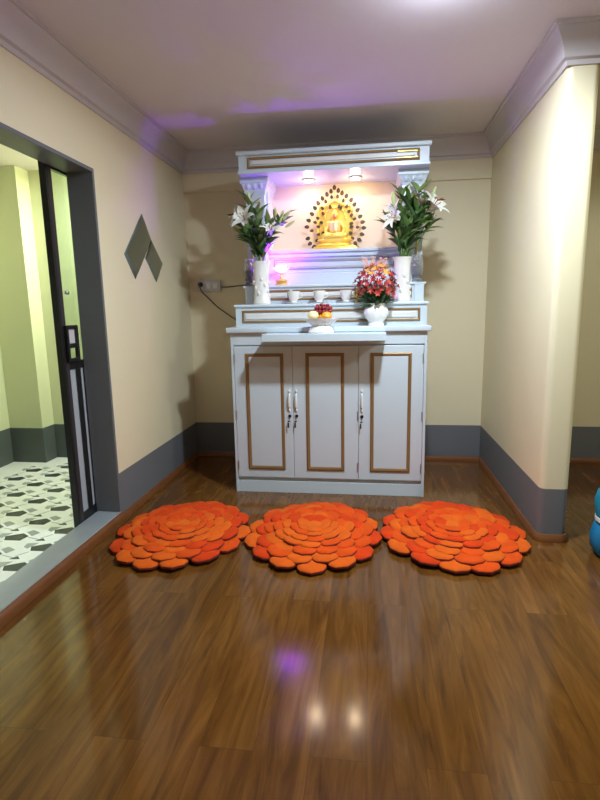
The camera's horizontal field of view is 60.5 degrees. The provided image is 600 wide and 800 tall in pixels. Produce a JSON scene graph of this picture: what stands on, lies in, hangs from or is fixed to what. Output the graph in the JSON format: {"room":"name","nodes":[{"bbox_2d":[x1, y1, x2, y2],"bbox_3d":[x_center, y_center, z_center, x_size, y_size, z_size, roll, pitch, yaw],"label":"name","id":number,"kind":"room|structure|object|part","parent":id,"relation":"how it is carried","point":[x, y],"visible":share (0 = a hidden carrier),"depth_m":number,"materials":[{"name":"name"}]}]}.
{"room":"home prayer room","nodes":[
{"label":"home prayer room","id":0,"kind":"room"},
{"bbox_2d":[0,348,13,467],"bbox_3d":[-2.829,-0.302,1.997,0.100,2.500,4.860,0,10,8],"label":"wall","id":1,"kind":"structure","parent":0,"point":[6,451],"depth_m":4.30,"materials":[{"name":"green paint"}]},
{"bbox_2d":[0,144,37,170],"bbox_3d":[-2.111,-1.469,1.691,1.391,0.120,4.860,0,10,8],"label":"ceiling","id":2,"kind":"structure","parent":0,"point":[8,156],"depth_m":3.83,"materials":[{"name":"paint"}]},
{"bbox_2d":[28,170,66,456],"bbox_3d":[-1.863,-0.733,4.332,1.591,2.500,0.100,0,10,8],"label":"wall","id":3,"kind":"structure","parent":0,"point":[33,175],"depth_m":4.31,"materials":[{"name":"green paint"}]},
{"bbox_2d":[0,165,56,462],"bbox_3d":[-2.321,-0.653,4.274,0.300,2.380,0.160,0,10,8],"label":"wall","id":4,"kind":"structure","parent":3,"relation":"attached to","point":[22,335],"depth_m":4.22,"materials":[{"name":"green paint"}]},
{"bbox_2d":[0,46,197,511],"bbox_3d":[-1.360,-0.246,1.591,0.138,2.480,6.033,0,10,8],"label":"wall","id":5,"kind":"structure","parent":0,"point":[148,321],"depth_m":3.30,"materials":[{"name":"beige paint"}]},
{"bbox_2d":[0,122,124,628],"bbox_3d":[-1.293,-0.096,2.053,0.170,2.020,1.900,0,10,8],"label":"door frame","id":6,"kind":"structure","parent":5,"relation":"in","point":[21,588],"depth_m":2.86,"materials":[{"name":"grey paint"}]},
{"bbox_3d":[-1.285,0.870,2.225,0.150,0.058,1.900,0,10,8],"label":"sill","id":7,"kind":"part","parent":6,"relation":"part of","materials":[{"name":"grey stone"}]},
{"bbox_3d":[-1.201,0.873,2.213,0.020,0.052,1.898,0,10,8],"label":"sill skirting","id":8,"kind":"part","parent":6,"relation":"part of","materials":[{"name":"brown wood"}]},
{"bbox_2d":[38,161,96,527],"bbox_3d":[-1.213,-0.355,3.336,0.057,2.040,1.140,0,10,8],"label":"sliding door","id":9,"kind":"structure","parent":6,"relation":"attached to","point":[53,181],"depth_m":2.85,"materials":[{"name":"black metal"}]},
{"bbox_3d":[-1.240,-1.326,3.175,0.031,0.070,1.042,0,10,8],"label":"rail","id":10,"kind":"part","parent":9,"relation":"part of","materials":[{"name":"black metal"}]},
{"bbox_3d":[-1.230,-0.797,3.268,0.008,1.005,1.042,0,10,8],"label":"glass pane","id":11,"kind":"part","parent":9,"relation":"part of","materials":[{"name":"white"}]},
{"bbox_3d":[-1.261,-0.314,2.850,0.022,0.200,0.108,0,10,8],"label":"handle","id":12,"kind":"part","parent":9,"relation":"part of","materials":[{"name":"black metal"}]},
{"bbox_3d":[-1.268,-0.353,2.843,0.008,0.080,0.074,0,10,8],"label":"handle plate","id":13,"kind":"part","parent":9,"relation":"part of","materials":[{"name":"grey plastic"}]},
{"bbox_3d":[-1.220,-0.280,3.360,0.031,0.045,1.042,0,10,8],"label":"rail","id":14,"kind":"part","parent":9,"relation":"part of","materials":[{"name":"black metal"}]},
{"bbox_3d":[-1.212,0.153,3.436,0.012,0.835,1.042,0,10,8],"label":"frosted panel","id":15,"kind":"part","parent":9,"relation":"part of","materials":[{"name":"grey glass"}]},
{"bbox_3d":[-1.204,0.606,3.517,0.031,0.085,1.042,0,10,8],"label":"rail","id":16,"kind":"part","parent":9,"relation":"part of","materials":[{"name":"black metal"}]},
{"bbox_2d":[124,214,150,278],"bbox_3d":[-1.047,-0.999,3.340,0.010,0.425,0.413,0,10,8],"label":"tile","id":17,"kind":"structure","parent":5,"relation":"attached to","point":[135,252],"depth_m":3.33,"materials":[{"name":"grey tile"}]},
{"bbox_2d":[145,240,162,281],"bbox_3d":[-1.014,-0.966,3.588,0.010,0.278,0.288,0,10,8],"label":"tile","id":18,"kind":"structure","parent":5,"relation":"attached to","point":[154,262],"depth_m":3.57,"materials":[{"name":"grey tile"}]},
{"bbox_2d":[123,450,198,519],"bbox_3d":[-0.984,0.587,3.842,0.020,0.040,1.433,0,10,8],"label":"baseboard","id":19,"kind":"structure","parent":5,"relation":"attached to","point":[162,483],"depth_m":3.65,"materials":[{"name":"brown wood"}]},
{"bbox_2d":[0,456,599,799],"bbox_3d":[0.299,1.032,1.597,6.220,0.100,6.033,0,10,8],"label":"floor","id":20,"kind":"structure","parent":0,"point":[389,675],"depth_m":1.82,"materials":[{"name":"laminate"}]},
{"bbox_2d":[0,463,73,583],"bbox_3d":[-1.946,0.939,2.066,1.218,0.001,4.624,0,10,8],"label":"floor tiles","id":21,"kind":"structure","parent":20,"relation":"on","point":[13,567],"depth_m":3.28,"materials":[{"name":"grey tile"}]},
{"bbox_2d":[109,501,250,570],"bbox_3d":[-0.659,0.722,2.916,0.770,0.084,0.890,0,10,8],"label":"rug","id":22,"kind":"object","parent":20,"relation":"on","point":[167,537],"visible":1,"depth_m":2.77,"materials":[{"name":"orange fabric"}]},
{"bbox_2d":[244,502,381,575],"bbox_3d":[0.077,0.717,2.866,0.753,0.085,0.897,0,10,8],"label":"rug","id":23,"kind":"object","parent":20,"relation":"on","point":[312,537],"visible":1,"depth_m":2.72,"materials":[{"name":"orange fabric"}]},
{"bbox_2d":[226,324,430,496],"bbox_3d":[0.216,0.036,3.692,1.320,1.135,0.970,0,10,8],"label":"base cabinet","id":24,"kind":"object","parent":20,"relation":"on","point":[343,411],"visible":0.98,"depth_m":3.40,"materials":[{"name":"white paint"}]},
{"bbox_3d":[-0.238,0.087,3.480,0.390,0.900,0.022,0,10,8],"label":"door","id":25,"kind":"part","parent":24,"relation":"part of","materials":[{"name":"white paint"}]},
{"bbox_3d":[-0.231,0.083,3.466,0.211,0.749,0.004,0,10,8],"label":"raised panel","id":26,"kind":"part","parent":24,"relation":"part of","materials":[{"name":"white paint"}]},
{"bbox_3d":[-0.231,0.084,3.462,0.255,0.793,0.010,0,10,8],"label":"gold moulding","id":27,"kind":"part","parent":24,"relation":"part of","materials":[{"name":"brown"}]},
{"bbox_3d":[-0.071,0.006,3.419,0.016,0.152,0.031,0,10,8],"label":"handle","id":28,"kind":"part","parent":24,"relation":"part of","materials":[{"name":"silver metal"}]},
{"bbox_3d":[-0.025,0.006,3.413,0.016,0.152,0.031,0,10,8],"label":"handle","id":29,"kind":"part","parent":24,"relation":"part of","materials":[{"name":"silver metal"}]},
{"bbox_2d":[261,332,385,341],"bbox_3d":[0.152,-0.397,3.228,0.762,0.047,0.198,0,10,8],"label":"shelf","id":30,"kind":"object","parent":24,"relation":"attached to","point":[267,336],"depth_m":3.14,"materials":[{"name":"white paint"}]},
{"bbox_3d":[0.167,0.086,3.409,0.252,0.793,0.010,0,10,8],"label":"gold moulding","id":31,"kind":"part","parent":24,"relation":"part of","materials":[{"name":"brown"}]},
{"bbox_3d":[0.171,0.089,3.425,0.431,0.900,0.022,0,10,8],"label":"door","id":32,"kind":"part","parent":24,"relation":"part of","materials":[{"name":"white paint"}]},
{"bbox_3d":[0.167,0.085,3.413,0.208,0.749,0.004,0,10,8],"label":"raised panel","id":33,"kind":"part","parent":24,"relation":"part of","materials":[{"name":"white paint"}]},
{"bbox_2d":[226,324,430,332],"bbox_3d":[0.218,-0.521,3.682,1.320,0.035,0.795,0,10,8],"label":"countertop","id":34,"kind":"structure","parent":24,"relation":"on","point":[425,327],"depth_m":3.29,"materials":[{"name":"white paint"}]},
{"bbox_2d":[304,318,337,333],"bbox_3d":[0.133,-0.465,3.214,0.212,0.092,0.159,0,10,8],"label":"fruit bowl","id":35,"kind":"object","parent":34,"relation":"on","point":[318,325],"visible":0.96,"depth_m":3.17,"materials":[{"name":"white ceramic"}]},
{"bbox_2d":[308,310,318,318],"bbox_3d":[0.082,-0.523,3.198,0.072,0.068,0.071,0,10,8],"label":"apple","id":36,"kind":"object","parent":35,"relation":"on","point":[312,314],"visible":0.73,"depth_m":3.17,"materials":[{"name":"yellow food"}]},
{"bbox_2d":[314,301,332,312],"bbox_3d":[0.144,-0.580,3.210,0.116,0.078,0.053,0,10,8],"label":"grape bunch","id":37,"kind":"object","parent":35,"relation":"in","point":[321,308],"visible":0.94,"depth_m":3.19,"materials":[{"name":"red food"}]},
{"bbox_2d":[321,312,331,317],"bbox_3d":[0.166,-0.518,3.186,0.068,0.065,0.067,0,10,8],"label":"orange","id":38,"kind":"object","parent":35,"relation":"in","point":[325,314],"visible":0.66,"depth_m":3.16,"materials":[{"name":"orange food"}]},
{"bbox_2d":[234,140,431,326],"bbox_3d":[0.225,-1.110,3.638,1.299,1.140,0.612,0,10,8],"label":"shrine","id":39,"kind":"object","parent":34,"relation":"on","point":[294,179],"visible":0.75,"depth_m":3.54,"materials":[{"name":"white paint"}]},
{"bbox_2d":[244,259,253,285],"bbox_3d":[-0.355,-0.893,3.613,0.080,0.182,0.080,0,10,8],"label":"glass jar","id":40,"kind":"object","parent":39,"relation":"on","point":[248,267],"visible":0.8,"depth_m":3.58,"materials":[{"name":"white"}]},
{"bbox_3d":[-0.305,-1.137,3.584,0.072,0.470,0.007,0,10,8],"label":"gold moulding","id":41,"kind":"part","parent":39,"relation":"part of","materials":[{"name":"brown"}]},
{"bbox_2d":[252,261,270,304],"bbox_3d":[-0.263,-0.798,3.515,0.128,0.285,0.128,0,10,8],"label":"flower vase","id":42,"kind":"object","parent":39,"relation":"on","point":[261,282],"visible":0.99,"depth_m":3.47,"materials":[{"name":"white ceramic"}]},
{"bbox_2d":[226,190,297,260],"bbox_3d":[-0.255,-1.113,3.419,0.477,0.571,0.278,0,10,8],"label":"lily bouquet","id":43,"kind":"object","parent":42,"relation":"in","point":[260,248],"visible":0.97,"depth_m":3.41,"materials":[{"name":"green plant"}]},
{"bbox_3d":[-0.435,-1.214,3.392,0.087,0.133,0.149,0,10,8],"label":"lily flower","id":44,"kind":"part","parent":43,"relation":"part of","materials":[{"name":"white plant"}]},
{"bbox_3d":[-0.381,-1.196,3.340,0.189,0.149,0.121,0,10,8],"label":"lily flower","id":45,"kind":"part","parent":43,"relation":"part of","materials":[{"name":"white plant"}]},
{"bbox_3d":[-0.188,-1.125,3.353,0.160,0.090,0.115,-3,10,-9],"label":"lily flower","id":46,"kind":"part","parent":43,"relation":"part of","materials":[{"name":"white plant"}]},
{"bbox_3d":[-0.188,-0.734,3.600,0.191,0.026,0.009,0,10,8],"label":"tier panel","id":47,"kind":"part","parent":39,"relation":"part of","materials":[{"name":"white paint"}]},
{"bbox_3d":[-0.188,-0.732,3.600,0.235,0.070,0.008,0,10,8],"label":"gold moulding","id":48,"kind":"part","parent":39,"relation":"part of","materials":[{"name":"brown"}]},
{"bbox_2d":[273,265,289,284],"bbox_3d":[-0.131,-0.878,3.626,0.111,0.140,0.111,-4,10,-15],"label":"lamp","id":49,"kind":"object","parent":39,"relation":"on","point":[281,269],"visible":0.98,"depth_m":3.60,"materials":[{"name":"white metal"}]},
{"bbox_2d":[286,291,302,303],"bbox_3d":[-0.042,-0.696,3.498,0.121,0.083,0.120,0,10,8],"label":"cup","id":50,"kind":"object","parent":39,"relation":"on","point":[293,296],"visible":1,"depth_m":3.47,"materials":[{"name":"white ceramic"}]},
{"bbox_2d":[302,178,314,182],"bbox_3d":[0.060,-1.533,3.591,0.092,0.012,0.092,0,10,8],"label":"recessed light","id":51,"kind":"object","parent":39,"relation":"attached to","point":[307,180],"depth_m":3.57,"materials":[{"name":"beige"}]},
{"bbox_2d":[311,291,327,302],"bbox_3d":[0.131,-0.695,3.475,0.121,0.083,0.120,0,10,8],"label":"cup","id":52,"kind":"object","parent":39,"relation":"on","point":[319,296],"visible":0.89,"depth_m":3.45,"materials":[{"name":"white ceramic"}]},
{"bbox_3d":[0.201,-0.732,3.548,0.466,0.026,0.009,0,10,8],"label":"tier panel","id":53,"kind":"part","parent":39,"relation":"part of","materials":[{"name":"white paint"}]},
{"bbox_3d":[0.201,-0.730,3.548,0.510,0.070,0.008,0,10,8],"label":"gold moulding","id":54,"kind":"part","parent":39,"relation":"part of","materials":[{"name":"brown"}]},
{"bbox_3d":[0.195,-0.565,3.436,1.140,0.037,0.008,0,10,8],"label":"tier panel","id":55,"kind":"part","parent":39,"relation":"part of","materials":[{"name":"white paint"}]},
{"bbox_3d":[0.195,-0.563,3.435,1.190,0.085,0.008,0,10,8],"label":"gold moulding","id":56,"kind":"part","parent":39,"relation":"part of","materials":[{"name":"brown"}]},
{"bbox_3d":[0.204,-1.560,3.325,1.117,0.070,0.012,0,10,8],"label":"gold moulding","id":57,"kind":"part","parent":39,"relation":"part of","materials":[{"name":"brown"}]},
{"bbox_3d":[0.240,-0.969,3.651,0.858,0.067,0.012,0,10,8],"label":"silver moulding","id":58,"kind":"part","parent":39,"relation":"part of","materials":[{"name":"grey"}]},
{"bbox_2d":[305,185,365,248],"bbox_3d":[0.250,-1.303,3.678,0.446,0.451,0.120,0,10,8],"label":"statue","id":59,"kind":"object","parent":39,"relation":"on","point":[335,219],"visible":1,"depth_m":3.68,"materials":[{"name":"gold metal"}]},
{"bbox_3d":[0.260,-1.356,3.785,0.928,0.518,0.020,0,10,8],"label":"panel","id":60,"kind":"part","parent":39,"relation":"part of","materials":[{"name":"beige"}]},
{"bbox_2d":[338,290,354,302],"bbox_3d":[0.309,-0.694,3.451,0.121,0.083,0.120,0,10,8],"label":"cup","id":61,"kind":"object","parent":39,"relation":"on","point":[346,295],"visible":1,"depth_m":3.42,"materials":[{"name":"white ceramic"}]},
{"bbox_2d":[349,176,361,179],"bbox_3d":[0.382,-1.531,3.548,0.092,0.012,0.092,0,10,8],"label":"recessed light","id":62,"kind":"object","parent":39,"relation":"attached to","point":[350,177],"depth_m":3.53,"materials":[{"name":"beige"}]},
{"bbox_2d":[393,256,411,301],"bbox_3d":[0.673,-0.793,3.390,0.128,0.285,0.128,0,10,8],"label":"flower vase","id":63,"kind":"object","parent":39,"relation":"on","point":[402,265],"visible":0.84,"depth_m":3.35,"materials":[{"name":"white ceramic"}]},
{"bbox_2d":[376,180,449,256],"bbox_3d":[0.701,-1.112,3.275,0.482,0.585,0.288,0,10,8],"label":"lily bouquet","id":64,"kind":"object","parent":63,"relation":"in","point":[418,216],"visible":0.98,"depth_m":3.28,"materials":[{"name":"green plant"}]},
{"bbox_3d":[0.571,-1.160,3.225,0.122,0.174,0.173,0,10,8],"label":"lily flower","id":65,"kind":"part","parent":64,"relation":"part of","materials":[{"name":"white plant"}]},
{"bbox_3d":[0.761,-0.992,3.344,0.202,0.323,0.018,-1,10,0],"label":"stem","id":66,"kind":"part","parent":64,"relation":"part of","materials":[{"name":"green plant"}]},
{"bbox_3d":[0.783,-1.086,3.317,0.195,0.348,0.014,1,10,11],"label":"stem","id":67,"kind":"part","parent":64,"relation":"part of","materials":[{"name":"green plant"}]},
{"bbox_3d":[0.765,-1.255,3.237,0.144,0.078,0.153,0,10,8],"label":"lily flower","id":68,"kind":"part","parent":64,"relation":"part of","materials":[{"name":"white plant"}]},
{"bbox_3d":[0.853,-1.231,3.197,0.162,0.144,0.168,0,10,8],"label":"lily flower","id":69,"kind":"part","parent":64,"relation":"part of","materials":[{"name":"white plant"}]},
{"bbox_2d":[411,254,422,281],"bbox_3d":[0.788,-0.887,3.460,0.080,0.182,0.080,0,10,8],"label":"glass jar","id":70,"kind":"object","parent":39,"relation":"on","point":[417,260],"visible":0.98,"depth_m":3.43,"materials":[{"name":"white"}]},
{"bbox_2d":[364,303,388,325],"bbox_3d":[0.492,-0.553,3.324,0.160,0.142,0.128,0,10,8],"label":"urn","id":71,"kind":"object","parent":34,"relation":"on","point":[375,315],"visible":0.96,"depth_m":3.28,"materials":[{"name":"white ceramic"}]},
{"bbox_2d":[352,256,399,307],"bbox_3d":[0.487,-0.725,3.295,0.305,0.388,0.257,0,10,8],"label":"bunch","id":72,"kind":"object","parent":71,"relation":"in","point":[369,295],"visible":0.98,"depth_m":3.25,"materials":[{"name":"red plant"}]},
{"bbox_3d":[0.404,0.008,3.355,0.016,0.152,0.031,0,10,8],"label":"handle","id":73,"kind":"part","parent":24,"relation":"part of","materials":[{"name":"silver metal"}]},
{"bbox_3d":[0.590,0.087,3.356,0.216,0.749,0.004,0,10,8],"label":"raised panel","id":74,"kind":"part","parent":24,"relation":"part of","materials":[{"name":"white paint"}]},
{"bbox_3d":[0.591,0.092,3.369,0.412,0.900,0.022,0,10,8],"label":"door","id":75,"kind":"part","parent":24,"relation":"part of","materials":[{"name":"white paint"}]},
{"bbox_3d":[0.589,0.088,3.352,0.260,0.793,0.010,0,10,8],"label":"gold moulding","id":76,"kind":"part","parent":24,"relation":"part of","materials":[{"name":"brown"}]},
{"bbox_2d":[380,501,531,574],"bbox_3d":[0.838,0.708,2.838,0.794,0.085,0.898,0,10,8],"label":"rug","id":77,"kind":"object","parent":20,"relation":"on","point":[452,537],"visible":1,"depth_m":2.69,"materials":[{"name":"orange fabric"}]},
{"bbox_2d":[589,487,599,555],"bbox_3d":[1.588,0.570,2.556,0.251,0.430,0.251,0,10,8],"label":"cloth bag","id":78,"kind":"object","parent":20,"relation":"on","point":[594,533],"visible":1,"depth_m":2.56,"materials":[{"name":"blue fabric"}]},
{"bbox_2d":[17,0,599,149],"bbox_3d":[0.942,-1.504,1.055,4.829,0.100,6.033,0,10,8],"label":"ceiling","id":79,"kind":"structure","parent":0,"point":[210,73],"depth_m":2.57,"materials":[{"name":"paint"}]},
{"bbox_2d":[182,153,599,457],"bbox_3d":[1.415,-0.743,4.106,4.691,2.480,0.222,0,10,8],"label":"wall","id":80,"kind":"structure","parent":0,"point":[455,255],"depth_m":4.10,"materials":[{"name":"beige paint"}]},
{"bbox_2d":[197,280,220,291],"bbox_3d":[-0.752,-0.943,4.257,0.200,0.096,0.027,0,10,8],"label":"power socket","id":81,"kind":"object","parent":80,"relation":"attached to","point":[208,285],"visible":1,"depth_m":4.24,"materials":[{"name":"grey plastic"}]},
{"bbox_2d":[198,282,235,319],"bbox_3d":[-0.593,-0.749,4.268,0.487,0.455,0.057,-1,10,1],"label":"cable","id":82,"kind":"object","parent":81,"relation":"attached to","point":[200,284],"visible":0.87,"depth_m":4.27,"materials":[{"name":"black plastic"}]},
{"bbox_2d":[198,451,478,461],"bbox_3d":[0.281,0.474,4.353,2.391,0.040,0.020,0,10,8],"label":"baseboard","id":83,"kind":"structure","parent":80,"relation":"attached to","point":[201,453],"depth_m":4.24,"materials":[{"name":"brown wood"}]},
{"bbox_2d":[570,457,599,462],"bbox_3d":[2.681,0.483,4.054,2.155,0.040,0.020,0,10,8],"label":"baseboard","id":84,"kind":"structure","parent":80,"relation":"attached to","point":[572,459],"depth_m":4.10,"materials":[{"name":"brown wood"}]},
{"bbox_2d":[479,64,599,534],"bbox_3d":[1.422,-0.595,3.272,0.145,2.480,1.498,0,10,8],"label":"wall","id":85,"kind":"structure","parent":0,"point":[541,178],"depth_m":2.75,"materials":[{"name":"beige paint"}]},
{"bbox_2d":[0,0,599,174],"bbox_3d":[0.999,-1.361,0.971,4.691,0.155,5.833,0,10,8],"label":"trim","id":86,"kind":"structure","parent":85,"relation":"attached to","point":[569,41],"depth_m":2.79,"materials":[{"name":"grey paint"}]},
{"bbox_2d":[478,456,567,542],"bbox_3d":[1.443,0.608,3.475,0.185,0.040,1.518,0,10,8],"label":"baseboard","id":87,"kind":"structure","parent":85,"relation":"attached to","point":[545,538],"depth_m":2.98,"materials":[{"name":"brown wood"}]}
]}

